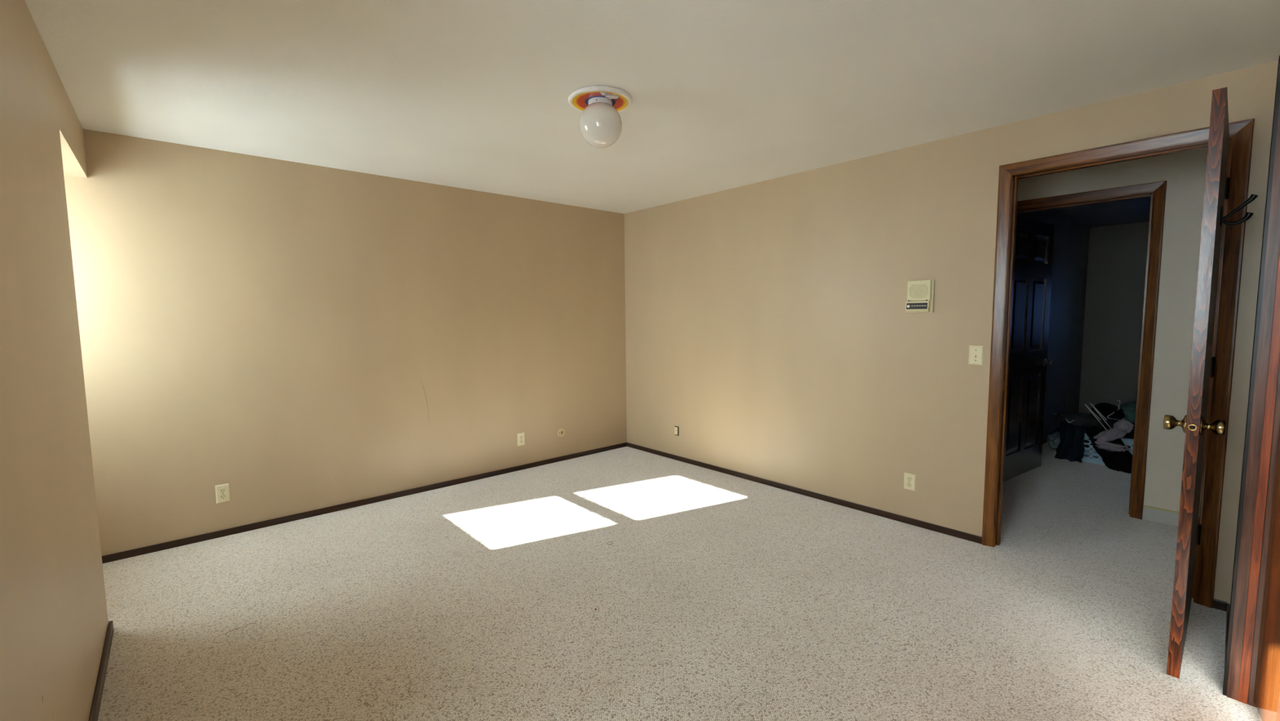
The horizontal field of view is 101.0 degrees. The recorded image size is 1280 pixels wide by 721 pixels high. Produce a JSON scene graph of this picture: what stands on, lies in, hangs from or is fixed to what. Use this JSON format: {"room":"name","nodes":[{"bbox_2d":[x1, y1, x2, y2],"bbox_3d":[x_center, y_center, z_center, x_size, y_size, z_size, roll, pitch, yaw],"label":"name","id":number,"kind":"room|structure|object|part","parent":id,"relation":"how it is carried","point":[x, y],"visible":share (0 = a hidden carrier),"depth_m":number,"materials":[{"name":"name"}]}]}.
{"room":"empty bedroom","nodes":[
{"label":"empty bedroom","id":0,"kind":"room"},
{"bbox_2d":[0,0,108,720],"bbox_3d":[-1.868,0.090,1.160,0.693,2.440,4.318,-5,6,-41],"label":"wall","id":1,"kind":"structure","parent":0,"point":[54,622],"depth_m":1.54,"materials":[{"name":"beige paint"}]},
{"bbox_2d":[88,620,113,720],"bbox_3d":[-1.799,1.276,1.304,0.576,0.052,4.305,-5,6,-41],"label":"baseboard","id":2,"kind":"structure","parent":1,"relation":"attached to","point":[94,714],"depth_m":2.02,"materials":[{"name":"brown wood"}]},
{"bbox_2d":[63,128,626,555],"bbox_3d":[-1.861,-0.163,4.143,4.680,2.440,0.152,-5,6,-41],"label":"wall","id":3,"kind":"structure","parent":0,"point":[295,337],"depth_m":3.68,"materials":[{"name":"beige paint"}]},
{"bbox_2d":[214,483,230,503],"bbox_3d":[-2.678,0.854,3.388,0.070,0.118,0.008,-5,6,-41],"label":"electrical outlet","id":4,"kind":"object","parent":3,"relation":"attached to","point":[222,491],"visible":1,"depth_m":3.39,"materials":[{"name":"beige plastic"}]},
{"bbox_2d":[219,493,226,498],"bbox_3d":[-2.676,0.873,3.388,0.034,0.029,0.004,-5,6,-41],"label":"receptacle","id":5,"kind":"object","parent":4,"relation":"attached to","point":[221,495],"depth_m":3.39,"materials":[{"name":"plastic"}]},
{"bbox_2d":[219,488,226,493],"bbox_3d":[-2.676,0.834,3.385,0.034,0.029,0.004,-5,6,-41],"label":"receptacle","id":6,"kind":"object","parent":4,"relation":"attached to","point":[221,490],"depth_m":3.38,"materials":[{"name":"plastic"}]},
{"bbox_2d":[102,442,626,563],"bbox_3d":[-1.792,1.036,4.188,4.430,0.043,0.012,-5,6,-41],"label":"baseboard","id":7,"kind":"structure","parent":3,"relation":"attached to","point":[153,548],"depth_m":3.78,"materials":[{"name":"brown wood"}]},
{"bbox_2d":[517,432,524,445],"bbox_3d":[-1.080,0.716,4.801,0.071,0.116,0.008,-5,6,-41],"label":"electrical outlet","id":8,"kind":"object","parent":3,"relation":"attached to","point":[521,436],"visible":1,"depth_m":4.80,"materials":[{"name":"beige plastic"}]},
{"bbox_2d":[557,427,564,436],"bbox_3d":[-0.754,0.695,5.086,0.086,0.086,0.014,-5,6,-41],"label":"wall jack","id":9,"kind":"object","parent":3,"relation":"attached to","point":[561,432],"visible":1,"depth_m":5.08,"materials":[{"name":"beige plastic"}]},
{"bbox_2d":[24,0,1279,227],"bbox_3d":[1.743,-1.480,3.935,9.960,0.150,7.600,-5,6,-41],"label":"ceiling","id":10,"kind":"structure","parent":0,"point":[473,95],"depth_m":2.32,"materials":[{"name":"paint"}]},
{"bbox_2d":[568,85,632,148],"bbox_3d":[-0.192,-1.157,2.577,0.312,0.226,0.312,-5,6,-41],"label":"ceiling light","id":11,"kind":"object","parent":10,"relation":"attached to","point":[600,106],"visible":1,"depth_m":2.51,"materials":[{"name":"white glass"}]},
{"bbox_3d":[-0.193,-1.260,2.569,0.312,0.020,0.312,-5,6,-41],"label":"plate","id":12,"kind":"part","parent":11,"relation":"part of","materials":[{"name":"white ceramic"}]},
{"bbox_3d":[-0.192,-1.142,2.579,0.208,0.196,0.208,-5,6,-41],"label":"globe","id":13,"kind":"part","parent":11,"relation":"part of","materials":[{"name":"white glass"}]},
{"bbox_2d":[97,441,1262,720],"bbox_3d":[1.768,1.101,4.154,9.960,0.150,7.600,-5,6,-41],"label":"floor","id":14,"kind":"structure","parent":0,"point":[716,595],"depth_m":2.48,"materials":[{"name":"carpet"}]},
{"bbox_2d":[1046,431,1060,448],"bbox_3d":[4.258,0.812,5.391,0.279,0.162,0.181,-5,6,-41],"label":"cloth","id":15,"kind":"object","parent":14,"relation":"on","point":[1053,440],"visible":0.52,"depth_m":5.34,"materials":[{"name":"grey fabric"}]},
{"bbox_2d":[1054,422,1084,462],"bbox_3d":[4.034,0.739,4.935,0.179,0.383,0.217,-5,6,-41],"label":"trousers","id":16,"kind":"object","parent":14,"relation":"on","point":[1071,447],"visible":0.84,"depth_m":4.88,"materials":[{"name":"fabric"}]},
{"bbox_2d":[1066,432,1133,465],"bbox_3d":[4.302,0.797,4.889,0.418,0.278,0.586,-5,6,-41],"label":"laundry basket","id":17,"kind":"object","parent":14,"relation":"on","point":[1091,455],"visible":0.1,"depth_m":4.83,"materials":[{"name":"blue plastic"}]},
{"bbox_2d":[1058,413,1134,449],"bbox_3d":[4.277,0.667,4.915,0.440,0.344,0.599,-5,6,-41],"label":"clothes","id":18,"kind":"object","parent":17,"relation":"in","point":[1110,422],"visible":0.14,"depth_m":4.76,"materials":[{"name":"black fabric"}]},
{"bbox_2d":[1054,412,1105,426],"bbox_3d":[4.103,0.552,4.915,0.263,0.133,0.380,-5,6,-41],"label":"shirt","id":19,"kind":"object","parent":18,"relation":"on","point":[1082,419],"visible":0.94,"depth_m":4.85,"materials":[{"name":"fabric"}]},
{"bbox_2d":[1089,402,1121,439],"bbox_3d":[4.191,0.550,4.760,0.194,0.311,0.249,2,5,26],"label":"clothes hanger","id":20,"kind":"object","parent":18,"relation":"on","point":[1095,408],"visible":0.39,"depth_m":4.80,"materials":[{"name":"white plastic"}]},
{"bbox_2d":[1090,402,1124,419],"bbox_3d":[4.334,0.472,4.888,0.256,0.158,0.243,-5,6,-41],"label":"sweater","id":21,"kind":"object","parent":18,"relation":"on","point":[1105,409],"visible":0.82,"depth_m":4.82,"materials":[{"name":"black fabric"}]},
{"bbox_2d":[1119,401,1136,422],"bbox_3d":[4.532,0.478,4.800,0.280,0.224,0.289,-5,6,-41],"label":"shirt","id":22,"kind":"object","parent":18,"relation":"on","point":[1129,408],"visible":0.25,"depth_m":4.77,"materials":[{"name":"fabric"}]},
{"bbox_2d":[1106,400,1120,419],"bbox_3d":[4.357,0.470,4.811,0.402,0.216,0.045,-3,5,-22],"label":"clothes hanger","id":23,"kind":"object","parent":22,"relation":"on","point":[1117,400],"visible":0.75,"depth_m":4.77,"materials":[{"name":"white plastic"}]},
{"bbox_2d":[1084,424,1132,473],"bbox_3d":[4.162,0.750,4.713,0.206,0.391,0.555,0,5,9],"label":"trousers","id":24,"kind":"object","parent":17,"relation":"in","point":[1122,460],"visible":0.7,"depth_m":4.62,"materials":[{"name":"fabric"}]},
{"bbox_2d":[1084,404,1106,429],"bbox_3d":[4.155,0.560,4.769,0.200,0.306,0.250,2,5,26],"label":"clothes hanger","id":25,"kind":"object","parent":24,"relation":"on","point":[1091,411],"visible":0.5,"depth_m":4.80,"materials":[{"name":"white plastic"}]},
{"bbox_2d":[1093,418,1133,451],"bbox_3d":[4.152,0.648,4.636,0.098,0.297,0.260,-5,6,-41],"label":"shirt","id":26,"kind":"object","parent":24,"relation":"on","point":[1120,428],"visible":1,"depth_m":4.61,"materials":[{"name":"fabric"}]},
{"bbox_2d":[624,60,1278,608],"bbox_3d":[1.520,-0.164,3.769,0.120,2.440,4.900,-5,6,-41],"label":"wall","id":27,"kind":"structure","parent":0,"point":[768,322],"depth_m":3.65,"materials":[{"name":"beige paint"}]},
{"bbox_2d":[674,426,679,435],"bbox_3d":[0.350,0.676,5.073,0.012,0.090,0.054,-5,6,-41],"label":"jack","id":28,"kind":"object","parent":27,"relation":"attached to","point":[676,428],"visible":1,"depth_m":5.07,"materials":[{"name":"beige plastic"}]},
{"bbox_2d":[903,472,915,490],"bbox_3d":[1.774,0.798,3.476,0.008,0.108,0.072,-5,6,-41],"label":"electrical outlet","id":29,"kind":"object","parent":27,"relation":"attached to","point":[909,479],"visible":1,"depth_m":3.47,"materials":[{"name":"beige plastic"}]},
{"bbox_2d":[905,279,934,312],"bbox_3d":[1.766,-0.406,3.339,0.050,0.206,0.156,-5,6,-41],"label":"intercom","id":30,"kind":"object","parent":27,"relation":"attached to","point":[920,293],"visible":1,"depth_m":3.33,"materials":[{"name":"plastic"}]},
{"bbox_3d":[1.751,-0.344,3.339,0.007,0.039,0.125,-5,6,-41],"label":"control panel","id":31,"kind":"part","parent":30,"relation":"part of","materials":[{"name":"black plastic"}]},
{"bbox_2d":[909,284,928,297],"bbox_3d":[1.762,-0.438,3.339,0.002,0.088,0.110,-5,6,-41],"label":"speaker grille","id":32,"kind":"object","parent":30,"relation":"attached to","point":[916,291],"depth_m":3.34,"materials":[{"name":"plastic"}]},
{"bbox_2d":[626,442,1226,611],"bbox_3d":[1.289,1.018,4.044,0.012,0.043,4.294,-5,6,-41],"label":"baseboard","id":33,"kind":"structure","parent":27,"relation":"attached to","point":[1218,604],"depth_m":3.85,"materials":[{"name":"brown wood"}]},
{"bbox_2d":[968,345,983,364],"bbox_3d":[1.996,-0.031,3.139,0.018,0.114,0.076,-5,6,-41],"label":"light switch","id":34,"kind":"object","parent":27,"relation":"attached to","point":[975,352],"visible":1,"depth_m":3.14,"materials":[{"name":"beige plastic"}]},
{"bbox_2d":[982,118,1254,608],"bbox_3d":[2.412,0.024,2.779,0.153,2.215,0.943,-5,6,-41],"label":"trim","id":35,"kind":"structure","parent":27,"relation":"attached to","point":[1241,132],"depth_m":2.50,"materials":[{"name":"brown wood"}]},
{"bbox_3d":[2.067,0.003,3.063,0.016,2.215,0.058,-5,6,-41],"label":"casing","id":36,"kind":"part","parent":35,"relation":"part of","materials":[{"name":"brown wood"}]},
{"bbox_3d":[2.113,0.150,3.069,0.030,0.060,0.003,-5,6,-41],"label":"strike plate","id":37,"kind":"part","parent":35,"relation":"part of","materials":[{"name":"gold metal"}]},
{"bbox_3d":[2.350,-1.046,2.642,0.016,0.058,0.943,-5,6,-41],"label":"casing","id":38,"kind":"part","parent":35,"relation":"part of","materials":[{"name":"brown wood"}]},
{"bbox_3d":[2.655,0.054,2.404,0.016,2.215,0.058,-5,6,-41],"label":"casing","id":39,"kind":"part","parent":35,"relation":"part of","materials":[{"name":"brown wood"}]},
{"bbox_2d":[1163,87,1257,678],"bbox_3d":[2.326,0.105,2.150,0.834,2.130,0.163,-4,6,-37],"label":"door","id":40,"kind":"structure","parent":27,"relation":"in","point":[1194,424],"depth_m":1.93,"materials":[{"name":"brown wood"}]},
{"bbox_3d":[2.017,0.235,1.990,0.069,0.069,0.063,-5,6,-41],"label":"knob","id":41,"kind":"part","parent":40,"relation":"part of","materials":[{"name":"gold metal"}]},
{"bbox_3d":[1.999,0.242,1.910,0.002,0.025,0.025,-5,6,-41],"label":"latch plate","id":42,"kind":"part","parent":40,"relation":"part of","materials":[{"name":"gold metal"}]},
{"bbox_3d":[2.081,0.240,1.918,0.069,0.069,0.063,-5,6,-41],"label":"knob","id":43,"kind":"part","parent":40,"relation":"part of","materials":[{"name":"gold metal"}]},
{"bbox_2d":[1016,208,1089,437],"bbox_3d":[4.228,-0.340,5.538,3.870,2.440,0.100,-5,6,-41],"label":"wall","id":44,"kind":"structure","parent":0,"point":[1071,236],"depth_m":5.98,"materials":[{"name":"blue paint"}]},
{"bbox_2d":[1003,215,1054,481],"bbox_3d":[3.212,-0.093,4.449,0.870,2.128,0.161,-3,6,-30],"label":"door","id":45,"kind":"structure","parent":44,"relation":"in","point":[1034,239],"depth_m":4.43,"materials":[{"name":"wood"}]},
{"bbox_3d":[3.083,0.453,4.369,0.280,0.640,0.029,-4,6,-34],"label":"panel","id":46,"kind":"part","parent":45,"relation":"part of","materials":[{"name":"brown wood"}]},
{"bbox_3d":[3.075,-0.369,4.299,0.280,0.610,0.029,-4,6,-34],"label":"panel","id":47,"kind":"part","parent":45,"relation":"part of","materials":[{"name":"wood"}]},
{"bbox_3d":[3.070,-0.917,4.253,0.280,0.230,0.029,-4,6,-34],"label":"panel","id":48,"kind":"part","parent":45,"relation":"part of","materials":[{"name":"brown wood"}]},
{"bbox_3d":[3.388,0.432,4.577,0.280,0.640,0.029,-4,6,-34],"label":"panel","id":49,"kind":"part","parent":45,"relation":"part of","materials":[{"name":"brown wood"}]},
{"bbox_3d":[3.380,-0.390,4.507,0.280,0.610,0.029,-4,6,-34],"label":"panel","id":50,"kind":"part","parent":45,"relation":"part of","materials":[{"name":"wood"}]},
{"bbox_3d":[3.375,-0.938,4.461,0.280,0.230,0.029,-4,6,-34],"label":"panel","id":51,"kind":"part","parent":45,"relation":"part of","materials":[{"name":"brown wood"}]},
{"bbox_3d":[3.562,0.016,4.607,0.068,0.069,0.068,-5,6,-41],"label":"knob","id":52,"kind":"part","parent":45,"relation":"part of","materials":[{"name":"metal"}]},
{"bbox_2d":[1042,426,1060,444],"bbox_3d":[4.263,0.850,5.582,3.830,0.060,0.015,-5,6,-41],"label":"baseboard","id":53,"kind":"structure","parent":44,"relation":"attached to","point":[1044,439],"depth_m":5.67,"materials":[{"name":"brown wood"}]},
{"bbox_2d":[1017,147,1208,526],"bbox_3d":[2.373,-0.245,4.624,0.124,2.440,7.250,-5,6,-41],"label":"wall","id":54,"kind":"structure","parent":0,"point":[1184,172],"depth_m":3.39,"materials":[{"name":"beige paint"}]},
{"bbox_2d":[1017,180,1166,519],"bbox_3d":[3.088,-0.069,3.835,0.153,2.210,0.941,-5,6,-41],"label":"trim","id":55,"kind":"structure","parent":54,"relation":"attached to","point":[1157,191],"depth_m":3.48,"materials":[{"name":"brown wood"}]},
{"bbox_3d":[3.026,-1.137,3.699,0.016,0.058,0.941,-5,6,-41],"label":"casing","id":56,"kind":"part","parent":55,"relation":"part of","materials":[{"name":"brown wood"}]},
{"bbox_3d":[3.330,-0.040,3.461,0.016,2.210,0.058,-5,6,-41],"label":"casing","id":57,"kind":"part","parent":55,"relation":"part of","materials":[{"name":"brown wood"}]},
{"bbox_2d":[1078,222,1148,413],"bbox_3d":[6.736,-0.376,5.670,0.140,2.440,3.030,-5,6,-41],"label":"wall","id":58,"kind":"structure","parent":0,"point":[1117,254],"depth_m":6.54,"materials":[{"name":"grey paint"}]},
{"bbox_3d":[1.051,0.093,0.785,4.560,2.440,0.120,-5,6,-41],"label":"wall","id":59,"kind":"structure","parent":0,"visible":0},
{"bbox_2d":[1224,603,1230,662],"bbox_3d":[2.439,1.164,2.191,0.736,0.043,0.012,-5,6,-41],"label":"baseboard","id":60,"kind":"structure","parent":59,"relation":"attached to","point":[1228,604],"depth_m":2.28,"materials":[{"name":"brown wood"}]},
{"bbox_2d":[1222,55,1279,706],"bbox_3d":[1.065,0.203,0.802,3.026,2.218,0.154,-5,6,-41],"label":"trim","id":61,"kind":"structure","parent":59,"relation":"attached to","point":[1263,415],"depth_m":1.81,"materials":[{"name":"brown wood"}]},
{"bbox_2d":[1253,423,1279,720],"bbox_3d":[1.570,0.194,1.200,1.623,2.120,0.086,-5,6,-41],"label":"door","id":62,"kind":"structure","parent":59,"relation":"in","point":[1267,686],"depth_m":1.75,"materials":[{"name":"brown wood"}]}
]}

